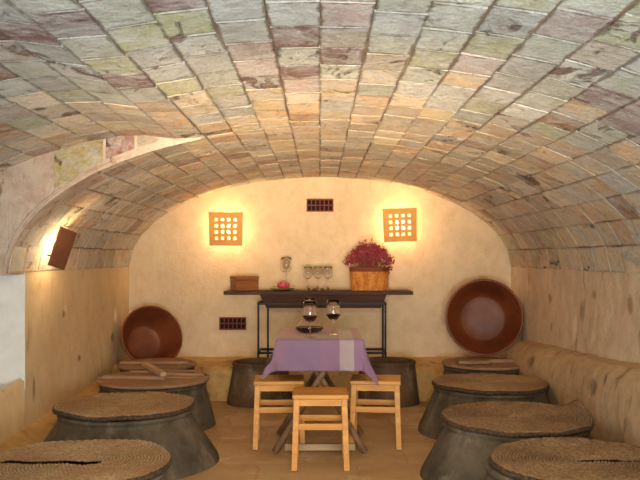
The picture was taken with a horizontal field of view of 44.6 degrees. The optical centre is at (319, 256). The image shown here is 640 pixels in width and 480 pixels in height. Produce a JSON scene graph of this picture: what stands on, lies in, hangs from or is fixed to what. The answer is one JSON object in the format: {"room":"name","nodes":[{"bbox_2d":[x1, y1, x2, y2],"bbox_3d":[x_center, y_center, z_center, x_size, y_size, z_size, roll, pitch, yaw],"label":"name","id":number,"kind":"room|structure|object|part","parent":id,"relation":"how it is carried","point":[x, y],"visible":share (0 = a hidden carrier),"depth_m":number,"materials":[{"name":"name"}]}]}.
{"room":"wine cellar","nodes":[
{"label":"wine cellar","id":0,"kind":"room"},
{"bbox_2d":[0,272,24,388],"bbox_3d":[-2.151,0.465,4.980,0.537,0.750,0.007,0,0,0],"label":"wall","id":1,"kind":"structure","parent":0,"point":[12,287],"depth_m":4.98,"materials":[{"name":"white paint"}]},
{"bbox_2d":[0,135,199,275],"bbox_3d":[-1.586,-0.321,4.845,1.729,0.866,0.290,0,0,0],"label":"arch","id":2,"kind":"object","parent":1,"relation":"attached to","point":[23,185],"depth_m":4.70,"materials":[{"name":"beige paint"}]},
{"bbox_2d":[24,267,129,427],"bbox_3d":[-1.909,0.693,6.340,0.064,1.194,2.720,0,0,0],"label":"wall","id":3,"kind":"structure","parent":0,"point":[74,319],"depth_m":5.86,"materials":[{"name":"paint"}]},
{"bbox_2d":[0,378,23,444],"bbox_3d":[-1.896,1.031,2.190,0.038,0.518,5.580,0,0,0],"label":"trim","id":4,"kind":"structure","parent":3,"relation":"attached to","point":[11,397],"depth_m":4.79,"materials":[{"name":"paint"}]},
{"bbox_2d":[0,383,99,461],"bbox_3d":[-1.774,1.162,4.350,0.323,0.273,4.300,0,0,0],"label":"trim","id":5,"kind":"structure","parent":3,"relation":"attached to","point":[36,432],"depth_m":4.97,"materials":[{"name":"paint"}]},
{"bbox_2d":[178,401,435,479],"bbox_3d":[0.000,1.290,3.600,5.400,0.017,8.400,0,0,0],"label":"floor","id":6,"kind":"structure","parent":0,"point":[231,435],"depth_m":5.20,"materials":[{"name":"stone"}]},
{"bbox_2d":[0,460,100,464],"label":"storage jar","id":7,"kind":"object","parent":6,"relation":"on","point":[10,461],"depth_m":3.81,"materials":[{"name":"grey ceramic"}]},
{"bbox_2d":[0,439,171,479],"bbox_3d":[-1.116,0.940,3.530,0.876,0.054,0.877,0,0,19],"label":"cover","id":8,"kind":"object","parent":7,"relation":"on","point":[124,459],"visible":1,"depth_m":3.56,"materials":[{"name":"brown wicker"}]},
{"bbox_3d":[-1.115,0.941,3.530,0.876,0.042,0.879,-1,0,0],"label":"border cord","id":9,"kind":"part","parent":8,"relation":"part of","materials":[{"name":"beige fabric"}]},
{"bbox_2d":[43,409,218,479],"bbox_3d":[-1.227,1.123,4.918,1.175,0.333,1.171,0,0,-25],"label":"storage jar","id":10,"kind":"object","parent":6,"relation":"on","point":[191,451],"visible":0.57,"depth_m":4.60,"materials":[{"name":"grey ceramic"}]},
{"bbox_2d":[52,391,194,421],"bbox_3d":[-1.234,0.935,4.941,0.875,0.051,0.879,0,0,9],"label":"cover","id":11,"kind":"object","parent":10,"relation":"on","point":[100,407],"visible":1,"depth_m":4.85,"materials":[{"name":"brown wicker"}]},
{"bbox_2d":[120,367,193,371],"bbox_3d":[-1.421,1.123,6.810,0.642,0.333,0.637,0,0,41],"label":"storage jar","id":12,"kind":"object","parent":6,"relation":"on","point":[192,368],"visible":0.05,"depth_m":6.67,"materials":[{"name":"grey ceramic"}]},
{"bbox_2d":[117,358,196,370],"bbox_3d":[-1.420,0.924,6.800,0.680,0.050,0.680,0,0,3],"label":"wooden cover","id":13,"kind":"object","parent":12,"relation":"on","point":[162,363],"visible":0.92,"depth_m":6.71,"materials":[{"name":"brown wood"}]},
{"bbox_2d":[99,382,215,430],"bbox_3d":[-1.280,1.123,6.001,0.947,0.333,0.954,0,0,8],"label":"storage jar","id":14,"kind":"object","parent":6,"relation":"on","point":[202,411],"visible":0.31,"depth_m":5.80,"materials":[{"name":"grey ceramic"}]},
{"bbox_2d":[96,370,208,389],"bbox_3d":[-1.280,0.925,5.997,0.850,0.047,0.845,0,0,-4],"label":"wooden cover","id":15,"kind":"object","parent":14,"relation":"on","point":[137,379],"visible":0.98,"depth_m":5.89,"materials":[{"name":"brown wood"}]},
{"bbox_2d":[141,361,165,376],"bbox_3d":[-1.295,0.867,6.060,0.045,0.054,0.524,0,0,-29],"label":"wooden stick","id":16,"kind":"object","parent":15,"relation":"on","point":[149,366],"visible":1,"depth_m":6.01,"materials":[{"name":"brown wood"}]},
{"bbox_2d":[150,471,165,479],"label":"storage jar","id":17,"kind":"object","parent":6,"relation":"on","point":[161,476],"depth_m":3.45,"materials":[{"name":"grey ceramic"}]},
{"bbox_2d":[227,358,291,407],"bbox_3d":[-0.533,1.107,6.929,0.593,0.365,0.590,0,0,24],"label":"storage jar","id":18,"kind":"object","parent":6,"relation":"on","point":[242,387],"visible":0.56,"depth_m":6.71,"materials":[{"name":"brown ceramic"}]},
{"bbox_2d":[253,375,304,449],"bbox_3d":[-0.280,1.059,5.360,0.352,0.456,0.328,0,0,-2],"label":"stool","id":19,"kind":"object","parent":6,"relation":"on","point":[270,382],"visible":0.77,"depth_m":5.22,"materials":[{"name":"brown wood"}]},
{"bbox_3d":[-0.425,1.071,5.219,0.050,0.432,0.058,0,0,-2],"label":"leg","id":20,"kind":"part","parent":19,"relation":"part of","materials":[{"name":"brown wood"}]},
{"bbox_3d":[-0.436,1.071,5.489,0.050,0.432,0.058,0,0,-2],"label":"leg","id":21,"kind":"part","parent":19,"relation":"part of","materials":[{"name":"brown wood"}]},
{"bbox_3d":[-0.280,0.844,5.360,0.340,0.026,0.300,0,0,-2],"label":"seat","id":22,"kind":"part","parent":19,"relation":"part of","materials":[{"name":"brown wood"}]},
{"bbox_3d":[-0.124,1.071,5.231,0.050,0.432,0.058,0,0,-2],"label":"leg","id":23,"kind":"part","parent":19,"relation":"part of","materials":[{"name":"brown wood"}]},
{"bbox_2d":[272,371,367,453],"bbox_3d":[0.000,0.918,5.490,0.630,0.744,0.808,0,0,0],"label":"table","id":24,"kind":"object","parent":6,"relation":"on","point":[318,377],"visible":0.48,"depth_m":5.19,"materials":[{"name":"brown wood"}]},
{"bbox_3d":[-0.084,0.928,5.617,0.458,0.725,0.048,0,0,0],"label":"leg","id":25,"kind":"part","parent":24,"relation":"part of","materials":[{"name":"brown wood"}]},
{"bbox_3d":[-0.084,0.927,5.120,0.463,0.726,0.048,0,0,0],"label":"leg","id":26,"kind":"part","parent":24,"relation":"part of","materials":[{"name":"brown wood"}]},
{"bbox_2d":[260,328,378,385],"bbox_3d":[-0.005,0.682,5.496,0.774,0.290,1.054,0,0,0],"label":"tablecloth","id":27,"kind":"object","parent":24,"relation":"on","point":[345,351],"visible":0.94,"depth_m":5.06,"materials":[{"name":"purple fabric"}]},
{"bbox_2d":[295,298,323,332],"bbox_3d":[-0.075,0.413,5.530,0.206,0.245,0.206,0,0,0],"label":"decanter","id":28,"kind":"object","parent":27,"relation":"on","point":[303,326],"visible":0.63,"depth_m":5.46,"materials":[{"name":"clear glass"}]},
{"bbox_2d":[302,301,317,337],"bbox_3d":[-0.066,0.416,5.220,0.104,0.240,0.104,0,0,0],"label":"wine glass","id":29,"kind":"object","parent":27,"relation":"on","point":[310,313],"visible":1,"depth_m":5.18,"materials":[{"name":"clear glass"}]},
{"bbox_2d":[326,300,340,334],"bbox_3d":[0.092,0.416,5.380,0.104,0.240,0.104,0,0,0],"label":"wine glass","id":30,"kind":"object","parent":27,"relation":"on","point":[333,311],"visible":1,"depth_m":5.34,"materials":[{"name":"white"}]},
{"bbox_3d":[0.084,0.927,5.139,0.462,0.726,0.085,0,0,0],"label":"leg","id":31,"kind":"part","parent":24,"relation":"part of","materials":[{"name":"brown wood"}]},
{"bbox_3d":[0.083,0.927,5.639,0.467,0.726,0.048,0,0,5],"label":"leg","id":32,"kind":"part","parent":24,"relation":"part of","materials":[{"name":"brown wood"}]},
{"bbox_2d":[291,387,349,470],"bbox_3d":[0.003,1.059,4.840,0.352,0.456,0.328,0,0,0],"label":"stool","id":33,"kind":"object","parent":6,"relation":"on","point":[302,396],"visible":1,"depth_m":4.70,"materials":[{"name":"brown wood"}]},
{"bbox_3d":[-0.148,1.071,4.705,0.050,0.432,0.058,0,0,0],"label":"leg","id":34,"kind":"part","parent":33,"relation":"part of","materials":[{"name":"brown wood"}]},
{"bbox_3d":[-0.148,1.071,4.975,0.050,0.432,0.058,0,0,0],"label":"leg","id":35,"kind":"part","parent":33,"relation":"part of","materials":[{"name":"brown wood"}]},
{"bbox_3d":[0.003,0.844,4.840,0.340,0.026,0.300,0,0,0],"label":"seat","id":36,"kind":"part","parent":33,"relation":"part of","materials":[{"name":"brown wood"}]},
{"bbox_3d":[0.154,1.071,4.975,0.050,0.432,0.058,0,0,0],"label":"leg","id":37,"kind":"part","parent":33,"relation":"part of","materials":[{"name":"brown wood"}]},
{"bbox_3d":[0.154,1.071,4.705,0.050,0.432,0.058,0,0,0],"label":"leg","id":38,"kind":"part","parent":33,"relation":"part of","materials":[{"name":"brown wood"}]},
{"bbox_2d":[349,374,401,449],"bbox_3d":[0.385,1.059,5.370,0.352,0.456,0.328,0,0,6],"label":"stool","id":39,"kind":"object","parent":6,"relation":"on","point":[359,382],"visible":0.96,"depth_m":5.23,"materials":[{"name":"brown wood"}]},
{"bbox_3d":[0.221,1.071,5.251,0.050,0.432,0.058,0,0,6],"label":"leg","id":40,"kind":"part","parent":39,"relation":"part of","materials":[{"name":"brown wood"}]},
{"bbox_3d":[0.248,1.071,5.519,0.050,0.432,0.058,0,0,6],"label":"leg","id":41,"kind":"part","parent":39,"relation":"part of","materials":[{"name":"brown wood"}]},
{"bbox_3d":[0.385,0.844,5.370,0.340,0.026,0.300,0,0,6],"label":"seat","id":42,"kind":"part","parent":39,"relation":"part of","materials":[{"name":"brown wood"}]},
{"bbox_3d":[0.522,1.071,5.221,0.050,0.432,0.058,0,0,6],"label":"leg","id":43,"kind":"part","parent":39,"relation":"part of","materials":[{"name":"brown wood"}]},
{"bbox_2d":[358,357,419,407],"bbox_3d":[0.600,1.103,6.931,0.567,0.375,0.572,0,0,-33],"label":"storage jar","id":44,"kind":"object","parent":6,"relation":"on","point":[405,367],"visible":0.6,"depth_m":6.72,"materials":[{"name":"brown ceramic"}]},
{"bbox_2d":[443,365,518,374],"bbox_3d":[1.450,1.123,6.880,0.800,0.333,0.795,0,0,-8],"label":"storage jar","id":45,"kind":"object","parent":6,"relation":"on","point":[447,370],"visible":0.16,"depth_m":6.59,"materials":[{"name":"grey ceramic"}]},
{"bbox_2d":[442,357,519,370],"bbox_3d":[1.450,0.919,6.880,0.740,0.060,0.740,0,0,-2],"label":"wooden cover","id":46,"kind":"object","parent":45,"relation":"on","point":[469,363],"visible":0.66,"depth_m":6.70,"materials":[{"name":"brown wood"}]},
{"bbox_2d":[418,386,549,439],"bbox_3d":[1.262,1.123,5.797,1.059,0.333,1.057,0,0,-41],"label":"storage jar","id":47,"kind":"object","parent":6,"relation":"on","point":[431,425],"visible":0.33,"depth_m":5.56,"materials":[{"name":"grey ceramic"}]},
{"bbox_2d":[431,373,548,394],"bbox_3d":[1.260,0.938,5.801,0.854,0.044,0.858,0,0,-6],"label":"cover","id":48,"kind":"object","parent":47,"relation":"on","point":[473,383],"visible":1,"depth_m":5.70,"materials":[{"name":"brown wicker"}]},
{"bbox_3d":[1.260,0.940,5.800,0.855,0.039,0.858,0,0,0],"label":"border cord","id":49,"kind":"part","parent":48,"relation":"part of","materials":[{"name":"brown fabric"}]},
{"bbox_2d":[485,457,515,479],"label":"storage jar","id":50,"kind":"object","parent":6,"relation":"on","point":[492,473],"depth_m":3.50,"materials":[{"name":"grey ceramic"}]},
{"bbox_2d":[420,422,592,479],"bbox_3d":[1.137,1.123,4.551,1.106,0.333,1.115,0,0,16],"label":"storage jar","id":51,"kind":"object","parent":6,"relation":"on","point":[456,454],"visible":0.37,"depth_m":4.28,"materials":[{"name":"grey ceramic"}]},
{"bbox_2d":[440,399,593,437],"bbox_3d":[1.128,0.901,4.549,0.845,0.117,0.880,0,0,0],"label":"cover","id":52,"kind":"object","parent":51,"relation":"on","point":[495,418],"visible":1,"depth_m":4.47,"materials":[{"name":"brown wicker"}]},
{"bbox_2d":[577,460,639,461],"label":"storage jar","id":53,"kind":"object","parent":6,"relation":"on","point":[579,460],"depth_m":3.87,"materials":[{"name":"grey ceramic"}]},
{"bbox_2d":[488,437,639,479],"bbox_3d":[1.217,0.939,3.560,0.876,0.047,0.879,0,0,0],"label":"cover","id":54,"kind":"object","parent":53,"relation":"on","point":[551,458],"visible":1,"depth_m":3.59,"materials":[{"name":"brown wicker"}]},
{"bbox_3d":[1.217,0.942,3.560,0.876,0.042,0.880,0,0,0],"label":"border cord","id":55,"kind":"part","parent":54,"relation":"part of","materials":[{"name":"brown fabric"}]},
{"bbox_2d":[0,0,639,273],"bbox_3d":[-0.258,-0.354,3.560,4.321,0.908,8.320,0,0,0],"label":"ceiling","id":56,"kind":"structure","parent":0,"point":[523,116],"depth_m":3.65,"materials":[{"name":"stone"}]},
{"bbox_2d":[47,226,76,269],"bbox_3d":[-1.750,-0.057,5.303,0.200,0.296,0.200,0,0,-21],"label":"wall sconce","id":57,"kind":"object","parent":56,"relation":"attached to","point":[65,238],"visible":1,"depth_m":5.26,"materials":[{"name":"ceramic"}]},
{"bbox_2d":[3,157,121,273],"bbox_3d":[-1.551,-0.252,4.700,0.716,0.704,0.026,0,0,0],"label":"trim","id":58,"kind":"structure","parent":56,"relation":"attached to","point":[41,203],"depth_m":4.69,"materials":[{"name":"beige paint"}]},
{"bbox_2d":[54,135,156,187],"bbox_3d":[-1.290,-0.577,4.708,0.620,0.319,0.020,0,0,0],"label":"trim","id":59,"kind":"structure","parent":56,"relation":"attached to","point":[70,162],"depth_m":4.70,"materials":[{"name":"stone"}]},
{"bbox_2d":[129,177,510,356],"bbox_3d":[0.000,0.190,7.701,3.870,2.200,0.018,0,0,0],"label":"wall","id":60,"kind":"structure","parent":0,"point":[173,266],"depth_m":7.70,"materials":[{"name":"paint"}]},
{"bbox_2d":[209,212,242,245],"bbox_3d":[-0.917,-0.272,7.632,0.333,0.325,0.150,0,0,-2],"label":"wall sconce","id":61,"kind":"object","parent":60,"relation":"attached to","point":[212,215],"visible":1,"depth_m":7.56,"materials":[{"name":"ceramic"}]},
{"bbox_2d":[219,317,245,329],"bbox_3d":[-0.860,0.655,7.691,0.265,0.125,0.036,0,0,0],"label":"brick","id":62,"kind":"object","parent":60,"relation":"attached to","point":[225,323],"visible":1,"depth_m":7.70,"materials":[{"name":"brown brick"}]},
{"bbox_2d":[112,356,506,400],"bbox_3d":[0.000,1.139,7.351,3.776,0.326,0.791,0,0,0],"label":"bench","id":63,"kind":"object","parent":60,"relation":"attached to","point":[219,369],"depth_m":7.02,"materials":[{"name":"paint"}]},
{"bbox_2d":[120,306,182,359],"bbox_3d":[-1.607,0.735,7.321,0.587,0.558,0.434,0,0,-29],"label":"terracotta bowl","id":64,"kind":"object","parent":63,"relation":"on","point":[147,331],"visible":0.85,"depth_m":7.41,"materials":[{"name":"brown ceramic"}]},
{"bbox_2d":[223,290,412,357],"bbox_3d":[-0.015,0.651,7.415,1.760,0.667,0.370,0,0,0],"label":"console table","id":65,"kind":"object","parent":63,"relation":"on","point":[271,298],"visible":0.9,"depth_m":7.26,"materials":[{"name":"brown wood"}]},
{"bbox_2d":[230,276,258,290],"bbox_3d":[-0.720,0.249,7.430,0.236,0.135,0.146,0,0,-32],"label":"wooden box","id":66,"kind":"object","parent":65,"relation":"on","point":[237,283],"visible":1,"depth_m":7.37,"materials":[{"name":"brown wood"}]},
{"bbox_3d":[-0.720,0.199,7.430,0.236,0.034,0.146,0,0,-32],"label":"lid","id":67,"kind":"part","parent":66,"relation":"part of","materials":[{"name":"brown wood"}]},
{"bbox_3d":[-0.575,0.710,7.270,0.018,0.550,0.018,0,0,0],"label":"leg","id":68,"kind":"part","parent":65,"relation":"part of","materials":[{"name":"black metal"}]},
{"bbox_3d":[-0.505,0.710,7.570,0.018,0.550,0.018,0,0,0],"label":"leg","id":69,"kind":"part","parent":65,"relation":"part of","materials":[{"name":"black metal"}]},
{"bbox_2d":[270,288,294,290],"bbox_3d":[-0.351,0.306,7.380,0.242,0.022,0.250,0,0,0],"label":"dish","id":70,"kind":"object","parent":65,"relation":"on","point":[276,289],"visible":0.91,"depth_m":7.32,"materials":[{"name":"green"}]},
{"bbox_2d":[277,282,289,288],"bbox_3d":[-0.346,0.270,7.371,0.124,0.072,0.124,0,0,0],"label":"flower ornament","id":71,"kind":"object","parent":70,"relation":"on","point":[284,285],"visible":0.91,"depth_m":7.33,"materials":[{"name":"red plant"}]},
{"bbox_2d":[280,257,291,281],"bbox_3d":[-0.325,0.161,7.500,0.115,0.312,0.115,0,0,0],"label":"wine glass","id":72,"kind":"object","parent":65,"relation":"on","point":[286,262],"visible":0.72,"depth_m":7.46,"materials":[{"name":"white"}]},
{"bbox_2d":[303,267,312,290],"bbox_3d":[-0.115,0.204,7.400,0.092,0.225,0.092,0,0,0],"label":"wine glass","id":73,"kind":"object","parent":65,"relation":"on","point":[307,271],"visible":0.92,"depth_m":7.37,"materials":[{"name":"white"}]},
{"bbox_2d":[313,267,322,289],"bbox_3d":[-0.020,0.204,7.460,0.092,0.225,0.092,0,0,0],"label":"wine glass","id":74,"kind":"object","parent":65,"relation":"on","point":[317,271],"visible":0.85,"depth_m":7.43,"materials":[{"name":"white"}]},
{"bbox_3d":[0.018,0.895,7.570,1.207,0.020,0.018,0,0,0],"label":"rail","id":75,"kind":"part","parent":65,"relation":"part of","materials":[{"name":"black metal"}]},
{"bbox_3d":[0.018,0.435,7.270,1.207,0.020,0.018,0,0,0],"label":"rail","id":76,"kind":"part","parent":65,"relation":"part of","materials":[{"name":"black metal"}]},
{"bbox_3d":[0.018,0.895,7.270,1.207,0.020,0.018,0,0,0],"label":"rail","id":77,"kind":"part","parent":65,"relation":"part of","materials":[{"name":"black metal"}]},
{"bbox_2d":[323,267,332,290],"bbox_3d":[0.075,0.204,7.390,0.092,0.225,0.092,0,0,0],"label":"wine glass","id":78,"kind":"object","parent":65,"relation":"on","point":[327,271],"visible":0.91,"depth_m":7.36,"materials":[{"name":"white"}]},
{"bbox_2d":[349,266,391,290],"bbox_3d":[0.479,0.201,7.420,0.403,0.233,0.267,0,0,0],"label":"basket","id":79,"kind":"object","parent":65,"relation":"on","point":[363,278],"visible":1,"depth_m":7.31,"materials":[{"name":"wood"}]},
{"bbox_2d":[342,236,394,267],"bbox_3d":[0.463,-0.041,7.424,0.486,0.321,0.360,0,0,-20],"label":"dried flowers","id":80,"kind":"object","parent":79,"relation":"on","point":[368,253],"visible":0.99,"depth_m":7.36,"materials":[{"name":"red plant"}]},
{"bbox_3d":[0.610,0.710,7.570,0.018,0.550,0.018,0,0,0],"label":"leg","id":81,"kind":"part","parent":65,"relation":"part of","materials":[{"name":"black metal"}]},
{"bbox_3d":[0.610,0.710,7.270,0.018,0.550,0.018,0,0,0],"label":"leg","id":82,"kind":"part","parent":65,"relation":"part of","materials":[{"name":"black metal"}]},
{"bbox_2d":[445,279,523,355],"bbox_3d":[1.531,0.556,7.313,0.711,0.705,0.346,0,0,7],"label":"terracotta bowl","id":83,"kind":"object","parent":63,"relation":"on","point":[484,317],"visible":1,"depth_m":7.35,"materials":[{"name":"brown ceramic"}]},
{"bbox_2d":[307,199,332,211],"bbox_3d":[0.000,-0.510,7.691,0.265,0.125,0.036,0,0,0],"label":"vent","id":84,"kind":"object","parent":60,"relation":"attached to","point":[313,205],"visible":1,"depth_m":7.68,"materials":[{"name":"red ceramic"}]},
{"bbox_2d":[382,208,416,241],"bbox_3d":[0.780,-0.310,7.632,0.333,0.325,0.150,-2,0,3],"label":"wall sconce","id":85,"kind":"object","parent":60,"relation":"attached to","point":[413,211],"visible":1,"depth_m":7.56,"materials":[{"name":"ceramic"}]},
{"bbox_2d":[510,267,639,362],"bbox_3d":[1.887,0.693,3.550,0.031,1.194,8.300,0,0,0],"label":"wall","id":86,"kind":"structure","parent":0,"point":[597,313],"depth_m":5.61,"materials":[{"name":"paint"}]},
{"bbox_2d":[506,340,639,445],"bbox_3d":[1.794,0.895,4.610,0.235,0.790,5.220,0,0,0],"label":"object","id":87,"kind":"structure","parent":86,"relation":"attached to","point":[609,388],"depth_m":4.93,"materials":[{"name":"paint"}]},
{"label":"wall","id":88,"kind":"structure","parent":0,"visible":0},
{"bbox_2d":[0,384,10,390],"bbox_3d":[-2.157,0.812,2.200,0.485,0.001,5.600,0,0,0],"label":"trim","id":89,"kind":"structure","parent":88,"relation":"attached to","point":[2,386],"depth_m":4.89,"materials":[{"name":"white paint"}]}
]}

